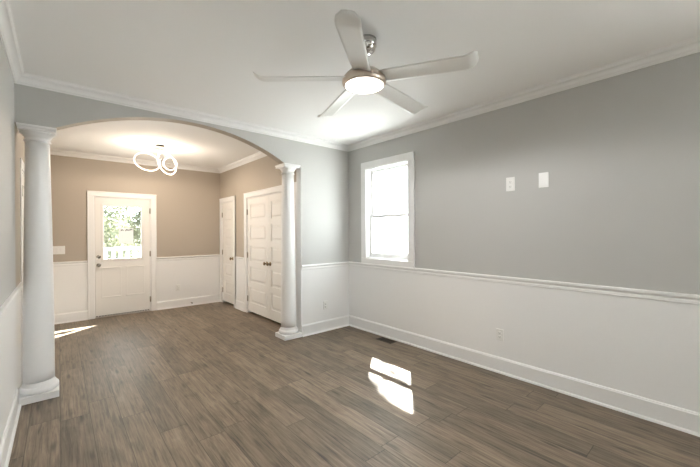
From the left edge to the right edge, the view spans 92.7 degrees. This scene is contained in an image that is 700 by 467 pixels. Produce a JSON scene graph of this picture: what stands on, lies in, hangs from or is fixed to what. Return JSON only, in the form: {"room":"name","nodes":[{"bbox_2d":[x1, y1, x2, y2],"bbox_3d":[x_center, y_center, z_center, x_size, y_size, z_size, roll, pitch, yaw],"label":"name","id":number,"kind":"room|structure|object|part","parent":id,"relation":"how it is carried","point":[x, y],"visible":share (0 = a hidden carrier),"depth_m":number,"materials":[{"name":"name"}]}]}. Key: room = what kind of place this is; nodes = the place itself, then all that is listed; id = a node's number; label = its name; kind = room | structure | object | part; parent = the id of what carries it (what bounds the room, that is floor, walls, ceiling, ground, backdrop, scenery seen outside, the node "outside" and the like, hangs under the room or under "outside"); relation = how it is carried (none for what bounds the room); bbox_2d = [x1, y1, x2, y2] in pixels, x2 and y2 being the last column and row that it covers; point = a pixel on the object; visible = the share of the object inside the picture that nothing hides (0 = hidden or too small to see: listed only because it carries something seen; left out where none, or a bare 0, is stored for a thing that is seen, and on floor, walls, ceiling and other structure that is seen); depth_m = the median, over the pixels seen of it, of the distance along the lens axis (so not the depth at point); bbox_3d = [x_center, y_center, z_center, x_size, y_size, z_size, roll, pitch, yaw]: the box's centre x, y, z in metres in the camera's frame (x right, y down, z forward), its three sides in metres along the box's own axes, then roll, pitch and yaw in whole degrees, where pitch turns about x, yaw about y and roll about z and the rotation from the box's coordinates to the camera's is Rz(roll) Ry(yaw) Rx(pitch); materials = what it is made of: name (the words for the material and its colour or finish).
{"room":"empty living room","nodes":[
{"label":"empty living room","id":0,"kind":"room"},
{"bbox_2d":[0,38,24,444],"bbox_3d":[-1.760,0.055,1.494,0.150,2.740,9.765,0,0,-41],"label":"wall","id":1,"kind":"structure","parent":0,"point":[12,145],"depth_m":2.40,"materials":[{"name":"grey paint"}]},
{"bbox_2d":[0,388,20,466],"bbox_3d":[-0.602,1.346,0.311,0.030,0.155,6.461,0,0,-41],"label":"baseboard","id":2,"kind":"structure","parent":1,"relation":"attached to","point":[7,442],"depth_m":2.26,"materials":[{"name":"white paint"}]},
{"bbox_2d":[0,282,22,321],"bbox_3d":[-0.768,0.481,0.493,0.028,0.070,6.954,0,0,-41],"label":"trim","id":3,"kind":"structure","parent":1,"relation":"attached to","point":[6,305],"depth_m":2.28,"materials":[{"name":"white paint"}]},
{"bbox_2d":[0,0,24,82],"bbox_3d":[-0.606,-1.277,0.323,0.068,0.080,6.481,0,0,-41],"label":"trim","id":4,"kind":"structure","parent":1,"relation":"attached to","point":[8,35],"depth_m":2.21,"materials":[{"name":"white paint"}]},
{"bbox_2d":[20,158,23,383],"bbox_3d":[-3.422,0.359,3.451,0.211,2.133,0.976,0,0,-41],"label":"door","id":5,"kind":"structure","parent":1,"relation":"in","point":[21,160],"depth_m":3.12,"materials":[{"name":"white paint"}]},
{"bbox_2d":[50,155,219,313],"bbox_3d":[-3.494,0.047,6.359,3.625,2.740,0.150,0,0,-41],"label":"wall","id":6,"kind":"structure","parent":0,"point":[187,201],"depth_m":6.21,"materials":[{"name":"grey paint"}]},
{"bbox_2d":[53,246,64,253],"bbox_3d":[-4.617,0.264,5.274,0.180,0.130,0.011,0,0,-41],"label":"light switch","id":7,"kind":"object","parent":6,"relation":"attached to","point":[56,249],"visible":0.79,"depth_m":5.28,"materials":[{"name":"white plastic"}]},
{"bbox_2d":[53,261,86,266],"bbox_3d":[-4.567,0.483,5.306,0.620,0.070,0.028,0,0,-41],"label":"trim","id":8,"kind":"structure","parent":6,"relation":"attached to","point":[67,263],"depth_m":5.36,"materials":[{"name":"white paint"}]},
{"bbox_2d":[54,310,87,324],"bbox_3d":[-4.562,1.348,5.308,0.620,0.155,0.030,0,0,-41],"label":"baseboard","id":9,"kind":"structure","parent":6,"relation":"attached to","point":[61,318],"depth_m":5.37,"materials":[{"name":"white paint"}]},
{"bbox_2d":[87,190,156,319],"bbox_3d":[-3.991,0.354,5.887,1.012,2.133,0.209,0,0,-41],"label":"door","id":10,"kind":"structure","parent":6,"relation":"in","point":[116,286],"depth_m":5.82,"materials":[{"name":"white paint"}]},
{"bbox_3d":[-3.971,-0.018,5.845,0.617,0.972,0.013,0,0,-41],"label":"glazing frame","id":11,"kind":"part","parent":10,"relation":"part of","materials":[{"name":"glass"}]},
{"bbox_2d":[119,228,132,243],"bbox_3d":[-3.948,0.039,5.895,0.214,0.278,0.015,0,0,-41],"label":"paper notice","id":12,"kind":"object","parent":10,"relation":"attached to","point":[125,234],"visible":1,"depth_m":5.89,"materials":[{"name":"white paper"}]},
{"bbox_2d":[50,149,219,172],"bbox_3d":[-3.738,-1.280,6.003,2.804,0.080,0.068,0,0,-41],"label":"trim","id":13,"kind":"structure","parent":6,"relation":"attached to","point":[52,151],"depth_m":5.84,"materials":[{"name":"white paint"}]},
{"bbox_2d":[157,294,219,309],"bbox_3d":[-3.123,1.337,6.561,1.172,0.155,0.030,0,0,-41],"label":"baseboard","id":14,"kind":"structure","parent":6,"relation":"attached to","point":[161,305],"depth_m":6.52,"materials":[{"name":"white paint"}]},
{"bbox_2d":[157,254,219,260],"bbox_3d":[-3.128,0.473,6.559,1.172,0.070,0.028,0,0,-41],"label":"trim","id":15,"kind":"structure","parent":6,"relation":"attached to","point":[218,255],"depth_m":6.51,"materials":[{"name":"white paint"}]},
{"bbox_2d":[14,83,348,332],"bbox_3d":[-1.424,0.045,3.982,3.625,2.740,0.115,0,0,-41],"label":"wall","id":16,"kind":"structure","parent":0,"point":[322,189],"depth_m":4.62,"materials":[{"name":"grey paint"}]},
{"bbox_2d":[16,73,347,151],"bbox_3d":[-1.370,-1.285,3.909,3.625,0.080,0.068,0,0,-41],"label":"trim","id":17,"kind":"structure","parent":16,"relation":"attached to","point":[30,80],"depth_m":3.41,"materials":[{"name":"white paint"}]},
{"bbox_2d":[301,261,348,269],"bbox_3d":[-0.333,0.466,4.837,0.860,0.070,0.028,0,0,-41],"label":"trim","id":18,"kind":"structure","parent":16,"relation":"attached to","point":[336,264],"depth_m":4.80,"materials":[{"name":"white paint"}]},
{"bbox_2d":[302,315,348,336],"bbox_3d":[-0.328,1.330,4.839,0.860,0.155,0.030,0,0,-41],"label":"baseboard","id":19,"kind":"structure","parent":16,"relation":"attached to","point":[339,322],"depth_m":4.80,"materials":[{"name":"white paint"}]},
{"bbox_2d":[323,301,327,308],"bbox_3d":[-0.353,1.036,4.832,0.074,0.118,0.010,0,0,-41],"label":"wall outlet","id":20,"kind":"object","parent":16,"relation":"attached to","point":[325,303],"visible":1,"depth_m":4.83,"materials":[{"name":"white plastic"}]},
{"bbox_2d":[220,156,295,301],"bbox_3d":[-1.664,0.041,5.851,0.110,2.740,3.019,0,0,-41],"label":"wall","id":21,"kind":"structure","parent":0,"point":[262,173],"depth_m":6.11,"materials":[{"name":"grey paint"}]},
{"bbox_2d":[219,196,235,307],"bbox_3d":[-2.403,0.347,6.655,0.171,2.129,0.791,0,0,-41],"label":"door","id":22,"kind":"structure","parent":21,"relation":"in","point":[227,205],"depth_m":6.65,"materials":[{"name":"white paint"}]},
{"bbox_2d":[235,300,243,311],"bbox_3d":[-2.033,1.334,6.178,0.030,0.155,0.406,0,0,-41],"label":"baseboard","id":23,"kind":"structure","parent":21,"relation":"attached to","point":[239,305],"depth_m":6.18,"materials":[{"name":"white paint"}]},
{"bbox_2d":[235,256,243,260],"bbox_3d":[-2.036,0.469,6.176,0.028,0.070,0.406,0,0,-41],"label":"trim","id":24,"kind":"structure","parent":21,"relation":"attached to","point":[236,257],"depth_m":6.16,"materials":[{"name":"white paint"}]},
{"bbox_2d":[218,151,266,172],"bbox_3d":[-1.737,-1.289,5.788,0.068,0.080,3.019,0,0,-41],"label":"trim","id":25,"kind":"structure","parent":21,"relation":"attached to","point":[260,154],"depth_m":6.00,"materials":[{"name":"white paint"}]},
{"bbox_2d":[243,182,296,325],"bbox_3d":[-1.293,0.344,5.381,0.171,2.133,1.769,0,0,-41],"label":"door","id":26,"kind":"structure","parent":21,"relation":"in","point":[262,212],"depth_m":5.49,"materials":[{"name":"white paint"}]},
{"bbox_2d":[8,302,699,466],"bbox_3d":[-0.281,1.474,2.681,3.925,0.120,9.915,0,0,-41],"label":"floor","id":27,"kind":"structure","parent":0,"point":[214,384],"depth_m":2.71,"materials":[{"name":"brown wood"}]},
{"bbox_2d":[16,122,58,405],"bbox_3d":[-2.729,0.254,2.927,0.264,2.342,0.266,0,0,-41],"label":"column","id":28,"kind":"structure","parent":27,"relation":"on","point":[40,383],"depth_m":2.85,"materials":[{"name":"white paint"}]},
{"bbox_2d":[275,163,301,340],"bbox_3d":[-0.845,0.240,4.567,0.264,2.342,0.266,0,0,-41],"label":"column","id":29,"kind":"structure","parent":27,"relation":"on","point":[288,330],"depth_m":4.49,"materials":[{"name":"white paint"}]},
{"bbox_2d":[377,337,396,343],"bbox_3d":[0.477,1.403,4.392,0.124,0.005,0.260,0,0,-41],"label":"floor vent","id":30,"kind":"object","parent":27,"relation":"in","point":[383,339],"visible":1,"depth_m":4.38,"materials":[{"name":"brown metal"}]},
{"bbox_2d":[379,338,394,342],"bbox_3d":[0.477,1.403,4.392,0.092,0.003,0.224,0,0,-41],"label":"grille","id":31,"kind":"object","parent":30,"relation":"attached to","point":[386,340],"depth_m":4.38,"materials":[{"name":"brown metal"}]},
{"bbox_2d":[10,0,699,168],"bbox_3d":[-0.294,-1.386,2.672,3.925,0.120,9.915,0,0,-41],"label":"ceiling","id":32,"kind":"structure","parent":0,"point":[203,56],"depth_m":2.43,"materials":[{"name":"paint"}]},
{"bbox_2d":[134,145,176,174],"bbox_3d":[-2.908,-1.112,4.989,0.531,0.417,0.331,0,0,-41],"label":"ceiling light","id":33,"kind":"object","parent":32,"relation":"hanging from","point":[158,147],"visible":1,"depth_m":5.00,"materials":[{"name":"silver metal"}]},
{"bbox_2d":[253,9,478,116],"bbox_3d":[0.118,-1.153,2.293,1.354,0.346,1.389,0,0,-41],"label":"ceiling fan","id":34,"kind":"object","parent":32,"relation":"hanging from","point":[363,78],"visible":1,"depth_m":2.12,"materials":[{"name":"silver metal"}]},
{"bbox_3d":[-0.311,-1.017,2.187,0.622,0.052,0.130,0,13,-10],"label":"blade","id":35,"kind":"part","parent":34,"relation":"part of","materials":[{"name":"silver metal"}]},
{"bbox_3d":[-0.093,-1.020,2.618,0.130,0.052,0.622,-15,7,-27],"label":"blade","id":36,"kind":"part","parent":34,"relation":"part of","materials":[{"name":"silver metal"}]},
{"bbox_3d":[0.032,-1.018,1.846,0.130,0.052,0.622,13,2,8],"label":"blade","id":37,"kind":"part","parent":34,"relation":"part of","materials":[{"name":"silver metal"}]},
{"bbox_3d":[0.384,-1.022,2.544,0.130,0.052,0.622,-18,-12,43],"label":"blade","id":38,"kind":"part","parent":34,"relation":"part of","materials":[{"name":"silver metal"}]},
{"bbox_3d":[0.461,-1.020,2.067,0.622,0.052,0.130,0,-13,26],"label":"blade","id":39,"kind":"part","parent":34,"relation":"part of","materials":[{"name":"silver metal"}]},
{"bbox_2d":[348,52,699,412],"bbox_3d":[1.087,0.034,3.973,0.150,2.740,9.765,0,0,-41],"label":"wall","id":40,"kind":"structure","parent":0,"point":[620,205],"depth_m":2.92,"materials":[{"name":"grey paint"}]},
{"bbox_2d":[361,151,414,267],"bbox_3d":[0.553,-0.297,4.591,0.203,1.456,0.967,0,0,-41],"label":"window","id":41,"kind":"structure","parent":40,"relation":"in","point":[370,254],"depth_m":4.70,"materials":[{"name":"white paint"}]},
{"bbox_3d":[0.566,-0.569,4.602,0.030,0.685,0.739,0,0,-41],"label":"sash","id":42,"kind":"part","parent":41,"relation":"part of","materials":[{"name":"white glass"}]},
{"bbox_3d":[0.543,0.038,4.582,0.030,0.601,0.739,0,0,-41],"label":"sash","id":43,"kind":"part","parent":41,"relation":"part of","materials":[{"name":"white glass"}]},
{"bbox_2d":[496,328,502,340],"bbox_3d":[1.511,1.022,3.372,0.010,0.116,0.072,0,0,-41],"label":"wall outlet","id":44,"kind":"object","parent":40,"relation":"attached to","point":[499,332],"visible":1,"depth_m":3.37,"materials":[{"name":"white plastic"}]},
{"bbox_2d":[506,177,514,190],"bbox_3d":[1.577,-0.485,3.284,0.010,0.134,0.084,0,0,-41],"label":"wall outlet","id":45,"kind":"object","parent":40,"relation":"attached to","point":[510,182],"visible":1,"depth_m":3.28,"materials":[{"name":"white plastic"}]},
{"bbox_2d":[348,37,699,151],"bbox_3d":[2.077,-1.296,2.659,0.068,0.080,6.481,0,0,-41],"label":"trim","id":46,"kind":"structure","parent":40,"relation":"attached to","point":[692,46],"depth_m":2.95,"materials":[{"name":"white paint"}]},
{"bbox_2d":[349,315,699,436],"bbox_3d":[2.103,1.326,2.679,0.030,0.155,6.481,0,0,-41],"label":"baseboard","id":47,"kind":"structure","parent":40,"relation":"attached to","point":[681,419],"depth_m":2.97,"materials":[{"name":"white paint"}]},
{"bbox_2d":[349,261,699,304],"bbox_3d":[2.100,0.462,2.677,0.028,0.070,6.481,0,0,-41],"label":"trim","id":48,"kind":"structure","parent":40,"relation":"attached to","point":[694,299],"depth_m":2.97,"materials":[{"name":"white paint"}]},
{"bbox_2d":[539,172,548,187],"bbox_3d":[1.772,-0.490,3.059,0.010,0.136,0.084,0,0,-41],"label":"cable plate","id":49,"kind":"object","parent":40,"relation":"attached to","point":[543,177],"visible":1,"depth_m":3.05,"materials":[{"name":"white plastic"}]},
{"label":"outside","id":50,"kind":"structure","parent":0,"visible":0},
{"bbox_2d":[379,242,407,252],"bbox_3d":[-6.070,2.078,14.602,90.000,0.150,110.000,0,0,-41],"label":"ground","id":51,"kind":"structure","parent":50,"point":[383,246],"depth_m":44.37,"materials":[{"name":"white"}]},
{"bbox_2d":[108,249,407,258],"bbox_3d":[-22.619,2.027,25.993,50.000,0.029,51.085,0,0,-41],"label":"lawn","id":52,"kind":"structure","parent":51,"relation":"on","point":[132,249],"depth_m":31.33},
{"bbox_2d":[104,206,136,257],"bbox_3d":[-9.435,-0.844,10.810,4.683,5.788,5.026,0,0,-41],"label":"tree","id":53,"kind":"object","parent":52,"relation":"on","point":[115,220],"visible":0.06,"depth_m":11.49,"materials":[{"name":"green plant"}]},
{"bbox_2d":[104,207,140,258],"bbox_3d":[-16.390,-1.235,21.681,6.379,6.688,5.089,0,0,-41],"label":"tree","id":54,"kind":"object","parent":52,"relation":"on","point":[130,244],"visible":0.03,"depth_m":22.03,"materials":[{"name":"green plant"}]},
{"bbox_2d":[109,213,140,256],"bbox_3d":[-19.425,0.248,28.057,28.444,4.100,4.254,0,0,-41],"label":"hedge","id":55,"kind":"object","parent":52,"relation":"on","point":[129,213],"visible":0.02,"depth_m":28.16,"materials":[{"name":"green plant"}]},
{"bbox_2d":[121,207,140,243],"bbox_3d":[-9.605,-0.984,16.925,4.494,6.032,4.021,0,0,-21],"label":"tree","id":56,"kind":"object","parent":52,"relation":"on","point":[137,213],"visible":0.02,"depth_m":16.23,"materials":[{"name":"green plant"}]},
{"bbox_3d":[-4.334,1.745,6.819,6.000,0.540,1.610,0,0,-41],"label":"floor","id":57,"kind":"structure","parent":51,"relation":"on","visible":0},
{"bbox_2d":[104,247,140,258],"bbox_3d":[-4.795,0.845,7.341,6.000,1.260,0.100,0,0,-41],"label":"porch railing","id":58,"kind":"object","parent":57,"relation":"on","point":[113,249],"visible":0.05,"depth_m":7.19,"materials":[{"name":"white paint"}]},
{"bbox_3d":[-4.797,0.323,7.339,5.800,0.055,0.090,0,0,-41],"label":"rail","id":59,"kind":"part","parent":58,"relation":"part of","materials":[{"name":"white paint"}]}
]}

